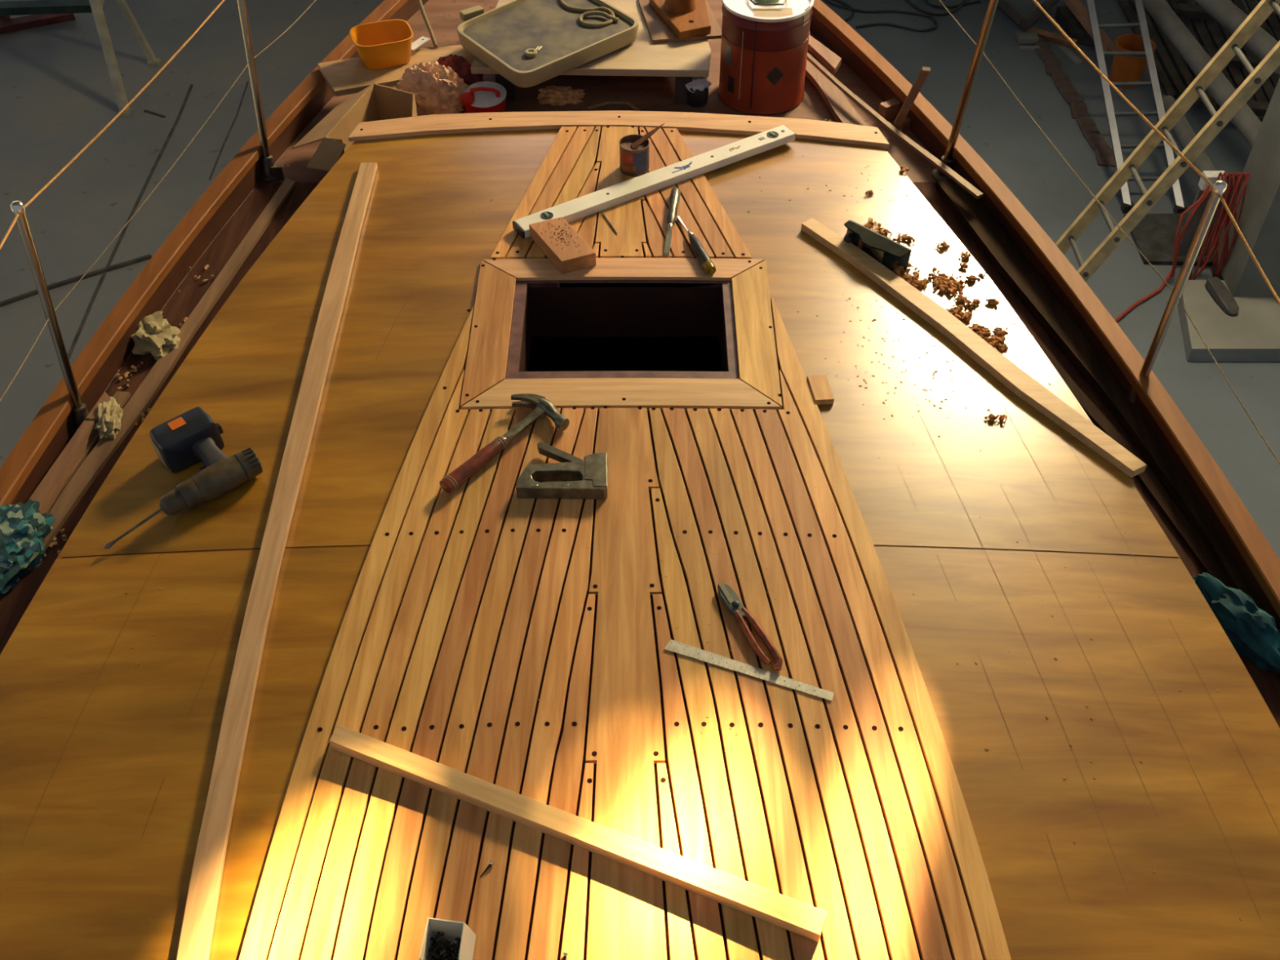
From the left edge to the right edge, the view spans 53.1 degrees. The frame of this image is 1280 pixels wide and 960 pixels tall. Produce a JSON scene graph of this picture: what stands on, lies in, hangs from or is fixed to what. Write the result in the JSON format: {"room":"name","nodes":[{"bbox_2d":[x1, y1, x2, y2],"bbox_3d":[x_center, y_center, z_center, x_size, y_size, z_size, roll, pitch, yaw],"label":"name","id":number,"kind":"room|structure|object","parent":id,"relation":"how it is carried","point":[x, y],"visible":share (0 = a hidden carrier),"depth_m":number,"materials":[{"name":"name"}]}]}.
{"room":"shipyard hall","nodes":[
{"label":"shipyard hall","id":0,"kind":"room"},
{"bbox_2d":[0,0,1279,559],"bbox_3d":[0.000,-2.655,9.487,28.000,0.001,23.000,0,46,0],"label":"floor","id":1,"kind":"structure","parent":0,"point":[57,94],"depth_m":9.28,"materials":[{"name":"concrete"}]},
{"bbox_2d":[0,15,10,20],"bbox_3d":[-5.170,-3.764,10.419,0.060,0.200,0.060,0,46,0],"label":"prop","id":2,"kind":"object","parent":1,"relation":"on","point":[2,17],"visible":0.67,"depth_m":10.39,"materials":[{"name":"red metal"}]},
{"bbox_2d":[0,0,92,15],"bbox_3d":[-4.861,-3.771,10.217,0.982,0.093,0.093,-3,46,-3],"label":"steel beam","id":3,"kind":"structure","parent":2,"relation":"on","point":[35,6],"depth_m":10.20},
{"bbox_2d":[0,13,75,34],"bbox_3d":[-5.052,-3.728,10.454,0.823,0.088,0.088,-18,49,-17],"label":"steel beam","id":4,"kind":"structure","parent":1,"relation":"on","point":[22,23],"depth_m":10.46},
{"bbox_2d":[0,253,151,306],"bbox_3d":[-3.581,-1.275,8.139,0.958,0.022,0.038,-24,51,-22],"label":"pipe","id":5,"kind":"object","parent":1,"relation":"on","point":[34,292],"visible":0.88,"depth_m":8.14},
{"bbox_2d":[88,0,160,115],"bbox_3d":[-3.962,-3.370,9.574,0.352,0.914,0.986,0,46,0],"label":"trestle","id":6,"kind":"object","parent":1,"relation":"on","point":[96,6],"visible":0.96,"depth_m":9.52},
{"bbox_2d":[67,84,193,359],"bbox_3d":[-3.430,-1.855,8.712,0.039,0.004,3.315,0,46,0],"label":"trim","id":7,"kind":"structure","parent":1,"relation":"on","point":[82,322],"depth_m":8.53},
{"bbox_2d":[208,80,248,180],"bbox_3d":[-3.012,-2.591,9.422,0.029,0.004,1.368,-1,46,-1],"label":"trim","id":8,"kind":"structure","parent":1,"relation":"on","point":[247,82],"depth_m":9.39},
{"bbox_2d":[0,0,1279,959],"bbox_3d":[-0.051,0.370,4.024,2.710,3.657,3.841,0,46,0],"label":"boat","id":9,"kind":"object","parent":1,"relation":"on","point":[410,614],"depth_m":2.31,"materials":[{"name":"brown wood"}]},
{"bbox_2d":[0,498,56,595],"bbox_3d":[-1.299,0.144,2.520,0.179,0.114,0.318,16,48,15],"label":"rag","id":10,"kind":"object","parent":9,"relation":"on","point":[24,530],"visible":1,"depth_m":2.54,"materials":[{"name":"teal fabric"}]},
{"bbox_2d":[71,403,98,435],"bbox_3d":[-1.232,-0.131,2.825,0.061,0.069,0.066,-26,52,-23],"label":"socket","id":11,"kind":"object","parent":9,"relation":"attached to","point":[79,411],"depth_m":2.81,"materials":[{"name":"metal"}]},
{"bbox_2d":[93,396,123,439],"bbox_3d":[-1.179,-0.145,2.833,0.065,0.037,0.134,-11,47,-11],"label":"crumpled paper","id":12,"kind":"object","parent":9,"relation":"on","point":[110,414],"visible":1,"depth_m":2.81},
{"bbox_2d":[0,0,225,249],"bbox_3d":[-1.052,-0.915,2.832,0.198,0.151,1.955,7,46,7],"label":"rope","id":13,"kind":"object","parent":9,"relation":"attached to","point":[139,93],"visible":1,"depth_m":2.79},
{"bbox_2d":[130,311,180,359],"bbox_3d":[-1.152,-0.346,3.036,0.140,0.053,0.134,11,47,11],"label":"crumpled paper","id":14,"kind":"object","parent":9,"relation":"on","point":[155,335],"visible":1,"depth_m":3.02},
{"bbox_2d":[0,0,315,400],"bbox_3d":[-1.107,-0.854,3.184,0.108,0.238,2.447,4,46,4],"label":"rope","id":15,"kind":"object","parent":9,"relation":"attached to","point":[64,299],"visible":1,"depth_m":2.93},
{"bbox_2d":[44,163,289,556],"bbox_3d":[-1.149,-0.400,3.116,0.176,0.011,1.542,5,46,5],"label":"wood shavings","id":16,"kind":"object","parent":9,"relation":"on","point":[62,531],"visible":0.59,"depth_m":2.96},
{"bbox_2d":[103,406,262,548],"bbox_3d":[-0.919,-0.010,2.471,0.322,0.081,0.210,-29,53,-25],"label":"cordless drill","id":17,"kind":"object","parent":9,"relation":"on","point":[192,437],"visible":1,"depth_m":2.48,"materials":[{"name":"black plastic"}]},
{"bbox_2d":[259,155,284,182],"bbox_3d":[-1.024,-0.857,3.526,0.061,0.069,0.066,-27,52,-23],"label":"socket","id":18,"kind":"object","parent":9,"relation":"attached to","point":[268,172],"depth_m":3.52,"materials":[{"name":"metal"}]},
{"bbox_2d":[176,162,377,959],"bbox_3d":[-0.670,-0.008,2.490,0.069,0.020,2.218,-1,46,-1],"label":"batten","id":19,"kind":"object","parent":9,"relation":"on","point":[200,912],"visible":1,"depth_m":2.26,"materials":[{"name":"wood"}]},
{"bbox_2d":[292,83,417,170],"bbox_3d":[-0.780,-0.951,3.556,0.365,0.144,0.297,-19,49,-18],"label":"cardboard box","id":20,"kind":"object","parent":9,"relation":"on","point":[376,102],"visible":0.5,"depth_m":3.56,"materials":[{"name":"cardboard"}]},
{"bbox_2d":[317,44,475,96],"bbox_3d":[-0.664,-1.224,3.780,0.544,0.018,0.178,-14,48,-13],"label":"wooden board","id":21,"kind":"object","parent":9,"relation":"on","point":[347,76],"visible":0.42,"depth_m":3.74,"materials":[{"name":"wood"}]},
{"bbox_2d":[349,18,413,69],"bbox_3d":[-0.753,-1.274,3.758,0.175,0.082,0.144,-15,48,-14],"label":"plastic tub","id":22,"kind":"object","parent":21,"relation":"on","point":[384,44],"visible":1,"depth_m":3.75,"materials":[{"name":"plastic"}]},
{"bbox_2d":[417,0,437,47],"bbox_3d":[-0.649,-1.396,3.888,0.014,0.066,0.236,-14,48,-13],"label":"stick","id":23,"kind":"object","parent":21,"relation":"on","point":[420,4],"visible":1,"depth_m":3.86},
{"bbox_2d":[395,61,468,115],"bbox_3d":[-0.601,-1.133,3.698,0.219,0.153,0.146,0,46,0],"label":"paper","id":24,"kind":"object","parent":9,"relation":"on","point":[437,88],"visible":0.74,"depth_m":3.66,"materials":[{"name":"paper"}]},
{"bbox_2d":[418,917,475,959],"bbox_3d":[-0.266,0.657,1.786,0.067,0.062,0.063,4,46,3],"label":"box","id":25,"kind":"object","parent":9,"relation":"on","point":[451,930],"visible":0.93,"depth_m":1.79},
{"bbox_2d":[426,931,461,959],"bbox_3d":[-0.272,0.665,1.796,0.056,0.034,0.058,5,46,5],"label":"heap","id":26,"kind":"object","parent":25,"relation":"on","point":[436,952],"visible":0.91,"depth_m":1.80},
{"bbox_2d":[437,53,484,85],"bbox_3d":[-0.538,-1.202,3.762,0.127,0.117,0.126,-31,53,-26],"label":"rag","id":27,"kind":"object","parent":9,"relation":"on","point":[460,64],"visible":0.34,"depth_m":3.73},
{"bbox_2d":[461,81,506,113],"bbox_3d":[-0.451,-1.105,3.725,0.130,0.117,0.115,0,46,0],"label":"tin","id":28,"kind":"object","parent":9,"relation":"on","point":[481,96],"visible":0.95,"depth_m":3.69,"materials":[{"name":"red metal"}]},
{"bbox_2d":[439,393,568,493],"bbox_3d":[-0.276,-0.071,2.508,0.133,0.030,0.302,30,54,27],"label":"hammer","id":29,"kind":"object","parent":9,"relation":"on","point":[542,406],"visible":1,"depth_m":2.52,"materials":[{"name":"red wood"}]},
{"bbox_2d":[536,84,585,106],"bbox_3d":[-0.237,-1.155,3.824,0.148,0.042,0.080,0,46,0],"label":"pile","id":30,"kind":"object","parent":9,"relation":"on","point":[553,95],"visible":1,"depth_m":3.81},
{"bbox_2d":[515,441,608,499],"bbox_3d":[-0.147,-0.021,2.459,0.172,0.031,0.132,0,46,0],"label":"gun","id":31,"kind":"object","parent":9,"relation":"on","point":[588,478],"visible":1,"depth_m":2.43,"materials":[{"name":"metal"}]},
{"bbox_2d":[528,217,595,273],"bbox_3d":[-0.180,-0.545,2.961,0.083,0.037,0.176,-22,50,-20],"label":"wooden block","id":32,"kind":"object","parent":9,"relation":"on","point":[568,251],"visible":1,"depth_m":2.94,"materials":[{"name":"brown wood"}]},
{"bbox_2d":[328,724,827,942],"bbox_3d":[-0.115,0.525,1.942,0.820,0.025,0.038,17,48,16],"label":"batten","id":33,"kind":"object","parent":9,"relation":"on","point":[797,917],"visible":1,"depth_m":1.92,"materials":[{"name":"wood"}]},
{"bbox_2d":[494,74,692,104],"bbox_3d":[-0.126,-1.277,3.897,0.603,0.108,0.334,0,46,0],"label":"support frame","id":34,"kind":"object","parent":9,"relation":"on","point":[680,90],"visible":0.21,"depth_m":3.79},
{"bbox_2d":[471,0,711,76],"bbox_3d":[-0.141,-1.418,3.943,0.703,0.022,0.671,0,46,0],"label":"board","id":35,"kind":"object","parent":34,"relation":"on","point":[641,57],"visible":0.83,"depth_m":3.75,"materials":[{"name":"wood"}]},
{"bbox_2d":[457,0,639,87],"bbox_3d":[-0.295,-1.333,3.803,0.466,0.058,0.449,-31,53,-26],"label":"tray","id":36,"kind":"object","parent":35,"relation":"on","point":[500,37],"visible":0.99,"depth_m":3.75,"materials":[{"name":"plastic"}]},
{"bbox_2d":[559,0,618,27],"bbox_3d":[-0.156,-1.419,3.852,0.118,0.019,0.230,-20,49,-18],"label":"coiled cord","id":37,"kind":"object","parent":36,"relation":"on","point":[611,17],"visible":1,"depth_m":3.82,"materials":[{"name":"grey fabric"}]},
{"bbox_2d":[639,0,721,43],"bbox_3d":[0.110,-1.467,3.966,0.215,0.010,0.432,-7,46,-6],"label":"board","id":38,"kind":"object","parent":35,"relation":"on","point":[660,31],"visible":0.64,"depth_m":3.86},
{"bbox_2d":[648,0,711,39],"bbox_3d":[0.139,-1.482,3.894,0.174,0.114,0.331,-16,48,-15],"label":"block","id":39,"kind":"object","parent":38,"relation":"on","point":[686,18],"visible":1,"depth_m":3.86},
{"bbox_2d":[586,100,641,111],"bbox_3d":[-0.074,-1.108,3.794,0.163,0.012,0.056,5,46,5],"label":"rope","id":40,"kind":"object","parent":9,"relation":"on","point":[631,105],"visible":0.88,"depth_m":3.80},
{"bbox_2d":[618,134,649,176],"bbox_3d":[-0.014,-0.808,3.189,0.075,0.075,0.075,0,46,0],"label":"tin","id":41,"kind":"object","parent":9,"relation":"on","point":[635,162],"visible":0.99,"depth_m":3.17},
{"bbox_2d":[630,123,664,150],"bbox_3d":[0.022,-0.849,3.161,0.087,0.050,0.024,-16,48,-15],"label":"stick","id":42,"kind":"object","parent":41,"relation":"on","point":[644,138],"visible":1,"depth_m":3.16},
{"bbox_2d":[57,149,1241,919],"bbox_3d":[0.153,-0.197,2.693,1.997,0.042,1.903,10,47,10],"label":"crumbs","id":43,"kind":"object","parent":9,"relation":"on","point":[864,380],"visible":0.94,"depth_m":2.68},
{"bbox_2d":[512,124,795,238],"bbox_3d":[0.051,-0.747,3.167,0.809,0.027,0.052,-25,51,-23],"label":"spirit level","id":44,"kind":"object","parent":9,"relation":"on","point":[582,206],"visible":1,"depth_m":3.15,"materials":[{"name":"beige paint"}]},
{"bbox_2d":[663,186,680,256],"bbox_3d":[0.075,-0.617,3.039,0.025,0.025,0.254,5,46,4],"label":"chisel","id":45,"kind":"object","parent":9,"relation":"on","point":[674,198],"visible":1,"depth_m":3.04,"materials":[{"name":"metal"}]},
{"bbox_2d":[676,214,715,275],"bbox_3d":[0.125,-0.559,2.983,0.026,0.026,0.248,-12,47,-12],"label":"chisel","id":46,"kind":"object","parent":9,"relation":"on","point":[707,264],"visible":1,"depth_m":2.94,"materials":[{"name":"black plastic"}]},
{"bbox_2d":[684,76,711,107],"bbox_3d":[0.168,-1.159,3.800,0.084,0.083,0.071,0,46,0],"label":"jar","id":47,"kind":"object","parent":9,"relation":"on","point":[697,96],"visible":0.96,"depth_m":3.78,"materials":[{"name":"black plastic"}]},
{"bbox_2d":[664,639,834,701],"bbox_3d":[0.183,0.319,2.152,0.294,0.006,0.024,15,48,14],"label":"ruler","id":48,"kind":"object","parent":9,"relation":"on","point":[673,646],"visible":1,"depth_m":2.15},
{"bbox_2d":[717,582,782,671],"bbox_3d":[0.189,0.252,2.206,0.035,0.021,0.202,-19,49,-17],"label":"pliers","id":49,"kind":"object","parent":9,"relation":"on","point":[729,597],"visible":1,"depth_m":2.20,"materials":[{"name":"red metal"}]},
{"bbox_2d":[717,0,813,115],"bbox_3d":[0.365,-1.273,3.755,0.262,0.304,0.262,0,46,0],"label":"drum","id":50,"kind":"object","parent":9,"relation":"on","point":[764,44],"visible":1,"depth_m":3.67,"materials":[{"name":"metal"}]},
{"bbox_2d":[806,374,834,404],"bbox_3d":[0.374,-0.187,2.654,0.041,0.016,0.078,-5,46,-5],"label":"wood block","id":51,"kind":"object","parent":9,"relation":"on","point":[819,384],"visible":1,"depth_m":2.64,"materials":[{"name":"brown wood"}]},
{"bbox_2d":[804,50,867,125],"bbox_3d":[0.565,-1.156,3.820,0.074,0.020,0.510,-11,47,-10],"label":"board","id":52,"kind":"object","parent":9,"relation":"on","point":[839,106],"visible":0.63,"depth_m":3.78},
{"bbox_2d":[807,35,841,74],"bbox_3d":[0.561,-1.320,3.944,0.049,0.020,0.252,-17,48,-16],"label":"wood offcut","id":53,"kind":"object","parent":52,"relation":"on","point":[827,57],"visible":0.84,"depth_m":3.92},
{"bbox_2d":[844,219,911,275],"bbox_3d":[0.538,-0.536,2.973,0.172,0.061,0.059,32,54,27],"label":"plane","id":54,"kind":"object","parent":9,"relation":"on","point":[884,250],"visible":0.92,"depth_m":2.96,"materials":[{"name":"grey metal"}]},
{"bbox_2d":[878,97,901,121],"bbox_3d":[0.731,-1.082,3.747,0.060,0.050,0.030,-26,51,-23],"label":"wood offcut","id":55,"kind":"object","parent":9,"relation":"on","point":[889,110],"visible":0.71,"depth_m":3.73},
{"bbox_2d":[806,52,982,199],"bbox_3d":[0.686,-1.026,3.632,0.031,0.010,0.888,-20,49,-18],"label":"long thin lath","id":56,"kind":"object","parent":9,"relation":"on","point":[965,184],"visible":0.94,"depth_m":3.56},
{"bbox_2d":[893,66,930,125],"bbox_3d":[0.759,-1.069,3.577,0.025,0.224,0.118,-15,48,-14],"label":"wooden stick","id":57,"kind":"object","parent":9,"relation":"on","point":[922,77],"visible":1,"depth_m":3.56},
{"bbox_2d":[863,165,1008,421],"bbox_3d":[0.683,-0.458,2.935,0.250,0.026,0.926,-11,47,-11],"label":"wood shavings","id":58,"kind":"object","parent":9,"relation":"on","point":[950,284],"visible":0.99,"depth_m":2.92},
{"bbox_2d":[931,155,955,180],"bbox_3d":[0.843,-0.863,3.531,0.062,0.067,0.065,-26,51,-23],"label":"socket","id":59,"kind":"object","parent":9,"relation":"attached to","point":[948,160],"depth_m":3.52,"materials":[{"name":"metal"}]},
{"bbox_2d":[800,217,1146,477],"bbox_3d":[0.695,-0.316,2.800,0.058,0.056,0.993,-27,52,-24],"label":"batten","id":60,"kind":"object","parent":9,"relation":"on","point":[1022,384],"visible":1,"depth_m":2.75,"materials":[{"name":"wood"}]},
{"bbox_2d":[934,178,1266,611],"bbox_3d":[1.065,-0.143,2.850,0.099,0.022,1.922,-9,47,-9],"label":"plank","id":61,"kind":"object","parent":9,"relation":"on","point":[991,237],"visible":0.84,"depth_m":2.99,"materials":[{"name":"wood"}]},
{"bbox_2d":[938,0,1279,464],"bbox_3d":[1.021,-0.661,2.876,0.095,0.182,1.870,-10,47,-10],"label":"rope","id":62,"kind":"object","parent":9,"relation":"attached to","point":[1105,211],"visible":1,"depth_m":2.83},
{"bbox_2d":[1126,386,1135,403],"bbox_3d":[1.111,-0.177,2.871,0.061,0.070,0.066,-26,52,-23],"label":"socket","id":63,"kind":"object","parent":9,"relation":"attached to","point":[1131,390],"depth_m":2.86,"materials":[{"name":"metal"}]},
{"bbox_2d":[1023,324,1279,675],"bbox_3d":[0.985,-0.205,2.928,0.061,0.012,1.664,-12,47,-12],"label":"dark lath","id":64,"kind":"object","parent":9,"relation":"on","point":[1193,541],"visible":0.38,"depth_m":2.69,"materials":[{"name":"wood"}]},
{"bbox_2d":[1032,0,1279,306],"bbox_3d":[1.025,-0.862,2.800,0.079,0.240,1.594,-13,47,-12],"label":"rope","id":65,"kind":"object","parent":9,"relation":"attached to","point":[1035,2],"visible":1,"depth_m":2.68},
{"bbox_2d":[1192,572,1279,674],"bbox_3d":[1.143,0.263,2.427,0.094,0.083,0.284,-19,49,-17],"label":"rag","id":66,"kind":"object","parent":9,"relation":"on","point":[1254,633],"visible":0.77,"depth_m":2.40,"materials":[{"name":"fabric"}]},
{"bbox_2d":[824,0,935,20],"bbox_3d":[1.987,-3.922,10.694,0.969,0.024,0.131,15,48,14],"label":"cable","id":67,"kind":"object","parent":1,"relation":"on","point":[827,1],"visible":1,"depth_m":10.68,"materials":[{"name":"black plastic"}]},
{"bbox_2d":[855,18,937,31],"bbox_3d":[2.115,-3.708,10.487,0.685,0.024,0.174,-5,46,-5],"label":"cable","id":68,"kind":"object","parent":1,"relation":"on","point":[935,21],"visible":1,"depth_m":10.49,"materials":[{"name":"black plastic"}]},
{"bbox_2d":[906,0,966,15],"bbox_3d":[2.513,-3.986,10.755,0.562,0.024,0.336,0,46,0],"label":"cable","id":69,"kind":"object","parent":1,"relation":"on","point":[909,2],"visible":0.97,"depth_m":10.69,"materials":[{"name":"black plastic"}]},
{"bbox_2d":[924,0,980,8],"bbox_3d":[2.624,-4.013,10.782,0.482,0.024,0.177,7,46,7],"label":"cable","id":70,"kind":"object","parent":1,"relation":"on","point":[928,2],"visible":0.98,"depth_m":10.76,"materials":[{"name":"black plastic"}]},
{"bbox_2d":[997,0,1025,25],"bbox_3d":[3.051,-3.937,10.669,0.099,0.099,0.603,-13,47,-12],"label":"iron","id":71,"kind":"object","parent":1,"relation":"on","point":[1003,5],"visible":0.78,"depth_m":10.57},
{"bbox_2d":[1015,31,1039,44],"bbox_3d":[3.124,-3.570,10.329,0.160,0.050,0.130,0,46,0],"label":"box","id":72,"kind":"object","parent":1,"relation":"on","point":[1022,37],"visible":1,"depth_m":10.29,"materials":[{"name":"grey concrete"}]},
{"bbox_2d":[1018,0,1059,31],"bbox_3d":[3.296,-3.853,10.477,0.094,0.094,0.698,28,52,24],"label":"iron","id":73,"kind":"object","parent":1,"relation":"on","point":[1037,14],"visible":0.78,"depth_m":10.35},
{"bbox_2d":[1035,46,1058,62],"bbox_3d":[3.232,-3.380,10.171,0.120,0.020,0.220,-5,46,-5],"label":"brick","id":74,"kind":"object","parent":1,"relation":"on","point":[1045,54],"visible":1,"depth_m":10.16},
{"bbox_2d":[1026,26,1077,48],"bbox_3d":[3.321,-3.575,10.334,0.412,0.064,0.064,26,51,23],"label":"timber offcut","id":75,"kind":"object","parent":1,"relation":"on","point":[1051,37],"visible":0.79,"depth_m":10.31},
{"bbox_2d":[1044,59,1062,75],"bbox_3d":[3.243,-3.232,10.029,0.120,0.020,0.220,5,46,5],"label":"brick","id":76,"kind":"object","parent":1,"relation":"on","point":[1052,66],"visible":1,"depth_m":10.02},
{"bbox_2d":[1051,73,1072,88],"bbox_3d":[3.257,-3.080,9.882,0.120,0.020,0.220,0,46,0],"label":"brick","id":77,"kind":"object","parent":1,"relation":"on","point":[1060,80],"visible":1,"depth_m":9.87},
{"bbox_2d":[1057,87,1083,104],"bbox_3d":[3.275,-2.923,9.730,0.120,0.020,0.220,-5,46,-5],"label":"brick","id":78,"kind":"object","parent":1,"relation":"on","point":[1069,94],"visible":1,"depth_m":9.71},
{"bbox_2d":[1057,45,1084,64],"bbox_3d":[3.422,-3.378,10.175,0.060,0.015,0.276,-14,48,-13],"label":"pale lath","id":79,"kind":"object","parent":1,"relation":"on","point":[1063,49],"visible":1,"depth_m":10.16,"materials":[{"name":"wood"}]},
{"bbox_2d":[1054,5,1094,47],"bbox_3d":[3.567,-3.689,10.415,0.178,0.099,0.549,-5,46,-5],"label":"scrap timber","id":80,"kind":"object","parent":1,"relation":"on","point":[1064,15],"visible":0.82,"depth_m":10.38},
{"bbox_2d":[1070,102,1088,119],"bbox_3d":[3.288,-2.763,9.576,0.120,0.020,0.220,5,46,5],"label":"brick","id":81,"kind":"object","parent":1,"relation":"on","point":[1078,109],"visible":1,"depth_m":9.56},
{"bbox_2d":[1076,117,1099,133],"bbox_3d":[3.299,-2.600,9.418,0.121,0.020,0.220,0,46,0],"label":"brick","id":82,"kind":"object","parent":1,"relation":"on","point":[1086,125],"visible":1,"depth_m":9.41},
{"bbox_2d":[1062,0,1115,57],"bbox_3d":[3.620,-3.667,10.297,0.163,0.098,1.002,-5,46,-5],"label":"plank","id":83,"kind":"object","parent":1,"relation":"on","point":[1077,7],"visible":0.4,"depth_m":10.27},
{"bbox_2d":[1083,131,1110,150],"bbox_3d":[3.309,-2.458,9.281,0.120,0.020,0.220,-5,46,-5],"label":"brick","id":84,"kind":"object","parent":1,"relation":"on","point":[1095,140],"visible":1,"depth_m":9.27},
{"bbox_2d":[1095,147,1115,166],"bbox_3d":[3.319,-2.304,9.133,0.120,0.020,0.220,6,46,5],"label":"brick","id":85,"kind":"object","parent":1,"relation":"on","point":[1104,156],"visible":1,"depth_m":9.11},
{"bbox_2d":[1109,34,1156,88],"bbox_3d":[3.743,-3.187,9.782,0.303,0.315,0.302,0,46,0],"label":"bucket","id":86,"kind":"object","parent":1,"relation":"on","point":[1124,68],"visible":0.74,"depth_m":9.75,"materials":[{"name":"plastic"}]},
{"bbox_2d":[1085,0,1187,213],"bbox_3d":[3.402,-2.901,8.928,0.421,1.141,2.042,-3,46,-3],"label":"ladder","id":87,"kind":"object","parent":1,"relation":"on","point":[1126,206],"visible":0.86,"depth_m":8.86,"materials":[{"name":"grey metal"}]},
{"bbox_2d":[1115,189,1210,322],"bbox_3d":[3.165,-1.356,7.747,0.089,0.678,0.846,35,55,29],"label":"cable","id":88,"kind":"object","parent":1,"relation":"on","point":[1208,192],"visible":0.8,"depth_m":7.90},
{"bbox_2d":[1054,0,1279,281],"bbox_3d":[2.103,-1.189,5.675,1.654,3.437,0.318,0,46,0],"label":"wooden ladder","id":89,"kind":"object","parent":1,"relation":"on","point":[1258,76],"visible":0.48,"depth_m":5.41,"materials":[{"name":"wood"}]},
{"bbox_2d":[1123,213,1215,266],"bbox_3d":[3.581,-1.587,8.434,0.654,0.029,0.555,0,46,0],"label":"rubber mat","id":90,"kind":"object","parent":1,"relation":"on","point":[1154,235],"visible":0.35,"depth_m":8.43,"materials":[{"name":"rubber"}]},
{"bbox_2d":[1162,95,1216,178],"bbox_3d":[3.706,-2.313,8.670,0.107,0.110,0.952,0,46,0],"label":"pipe","id":91,"kind":"object","parent":1,"relation":"on","point":[1182,130],"visible":0.5,"depth_m":8.63,"materials":[{"name":"metal"}]},
{"bbox_2d":[1171,185,1210,276],"bbox_3d":[3.337,-1.505,7.848,0.145,0.706,0.058,-19,49,-18],"label":"cable","id":92,"kind":"object","parent":1,"relation":"on","point":[1195,203],"visible":0.95,"depth_m":7.78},
{"bbox_2d":[1116,0,1279,121],"bbox_3d":[4.807,-3.188,9.761,1.606,0.346,3.122,0,46,0],"label":"rack","id":93,"kind":"object","parent":1,"relation":"on","point":[1184,9],"visible":0.31,"depth_m":10.01,"materials":[{"name":"metal"}]},
{"bbox_2d":[1142,0,1262,148],"bbox_3d":[3.758,-2.792,8.576,0.127,0.130,2.110,-3,46,-3],"label":"pipe","id":94,"kind":"object","parent":93,"relation":"on","point":[1246,122],"visible":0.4,"depth_m":8.56,"materials":[{"name":"metal"}]},
{"bbox_2d":[1194,0,1279,74],"bbox_3d":[3.950,-2.988,8.419,0.136,0.140,1.046,-9,47,-9],"label":"pipe","id":95,"kind":"object","parent":93,"relation":"on","point":[1225,12],"visible":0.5,"depth_m":8.39,"materials":[{"name":"metal"}]},
{"bbox_2d":[1212,77,1279,296],"bbox_3d":[4.046,-2.814,6.442,0.800,4.400,0.440,0,46,0],"label":"wall","id":96,"kind":"structure","parent":0,"point":[1260,220],"depth_m":7.61,"materials":[{"name":"grey concrete"}]},
{"bbox_2d":[1177,173,1242,256],"bbox_3d":[3.557,-1.641,7.960,0.280,0.589,0.030,0,46,0],"label":"wall post","id":97,"kind":"object","parent":96,"relation":"attached to","point":[1186,241],"visible":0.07,"depth_m":7.99,"materials":[{"name":"grey paint"}]},
{"bbox_2d":[1198,170,1224,191],"bbox_3d":[3.428,-1.791,7.661,0.130,0.100,0.070,0,46,0],"label":"box","id":98,"kind":"object","parent":97,"relation":"attached to","point":[1211,175],"visible":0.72,"depth_m":7.63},
{"bbox_2d":[1189,172,1222,279],"bbox_3d":[3.457,-1.521,7.823,0.092,0.827,0.048,14,48,13],"label":"cable loop","id":99,"kind":"object","parent":98,"relation":"hanging from","point":[1220,175],"visible":0.41,"depth_m":7.88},
{"bbox_2d":[1200,172,1231,271],"bbox_3d":[3.494,-1.558,7.774,0.079,0.714,0.046,15,48,14],"label":"cable loop","id":100,"kind":"object","parent":98,"relation":"hanging from","point":[1228,173],"visible":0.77,"depth_m":7.73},
{"bbox_2d":[1194,172,1242,278],"bbox_3d":[3.511,-1.537,7.782,0.059,0.768,0.034,25,51,23],"label":"cable loop","id":101,"kind":"object","parent":98,"relation":"hanging from","point":[1240,174],"visible":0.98,"depth_m":7.78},
{"bbox_2d":[1205,172,1250,263],"bbox_3d":[3.546,-1.575,7.733,0.063,0.656,0.038,23,50,21],"label":"cable loop","id":102,"kind":"object","parent":98,"relation":"hanging from","point":[1247,173],"visible":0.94,"depth_m":7.68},
{"bbox_2d":[1215,172,1227,277],"bbox_3d":[3.538,-1.540,7.799,0.217,0.770,0.052,0,46,0],"label":"cable loop","id":103,"kind":"object","parent":96,"relation":"hanging from","point":[1224,173],"visible":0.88,"depth_m":7.88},
{"bbox_2d":[1212,172,1239,277],"bbox_3d":[3.565,-1.518,7.805,0.141,0.826,0.052,0,46,0],"label":"cable loop","id":104,"kind":"object","parent":96,"relation":"hanging from","point":[1236,173],"visible":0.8,"depth_m":7.81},
{"bbox_2d":[1177,280,1279,361],"bbox_3d":[6.247,-0.976,7.795,6.000,0.099,0.663,0,46,0],"label":"concrete block","id":105,"kind":"object","parent":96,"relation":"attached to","point":[1252,334],"depth_m":7.68,"materials":[{"name":"concrete"}]},
{"bbox_2d":[1204,276,1239,315],"bbox_3d":[3.562,-1.124,7.814,0.090,0.060,0.305,-8,47,-7],"label":"wedge","id":106,"kind":"object","parent":105,"relation":"on","point":[1220,292],"visible":1,"depth_m":7.80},
{"bbox_2d":[1226,172,1236,256],"bbox_3d":[3.575,-1.577,7.750,0.207,0.658,0.052,0,46,0],"label":"cable loop","id":107,"kind":"object","parent":96,"relation":"hanging from","point":[1232,173],"visible":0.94,"depth_m":7.72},
{"bbox_2d":[1222,172,1246,267],"bbox_3d":[3.600,-1.555,7.755,0.129,0.713,0.052,0,46,0],"label":"cable loop","id":108,"kind":"object","parent":96,"relation":"hanging from","point":[1244,173],"visible":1,"depth_m":7.71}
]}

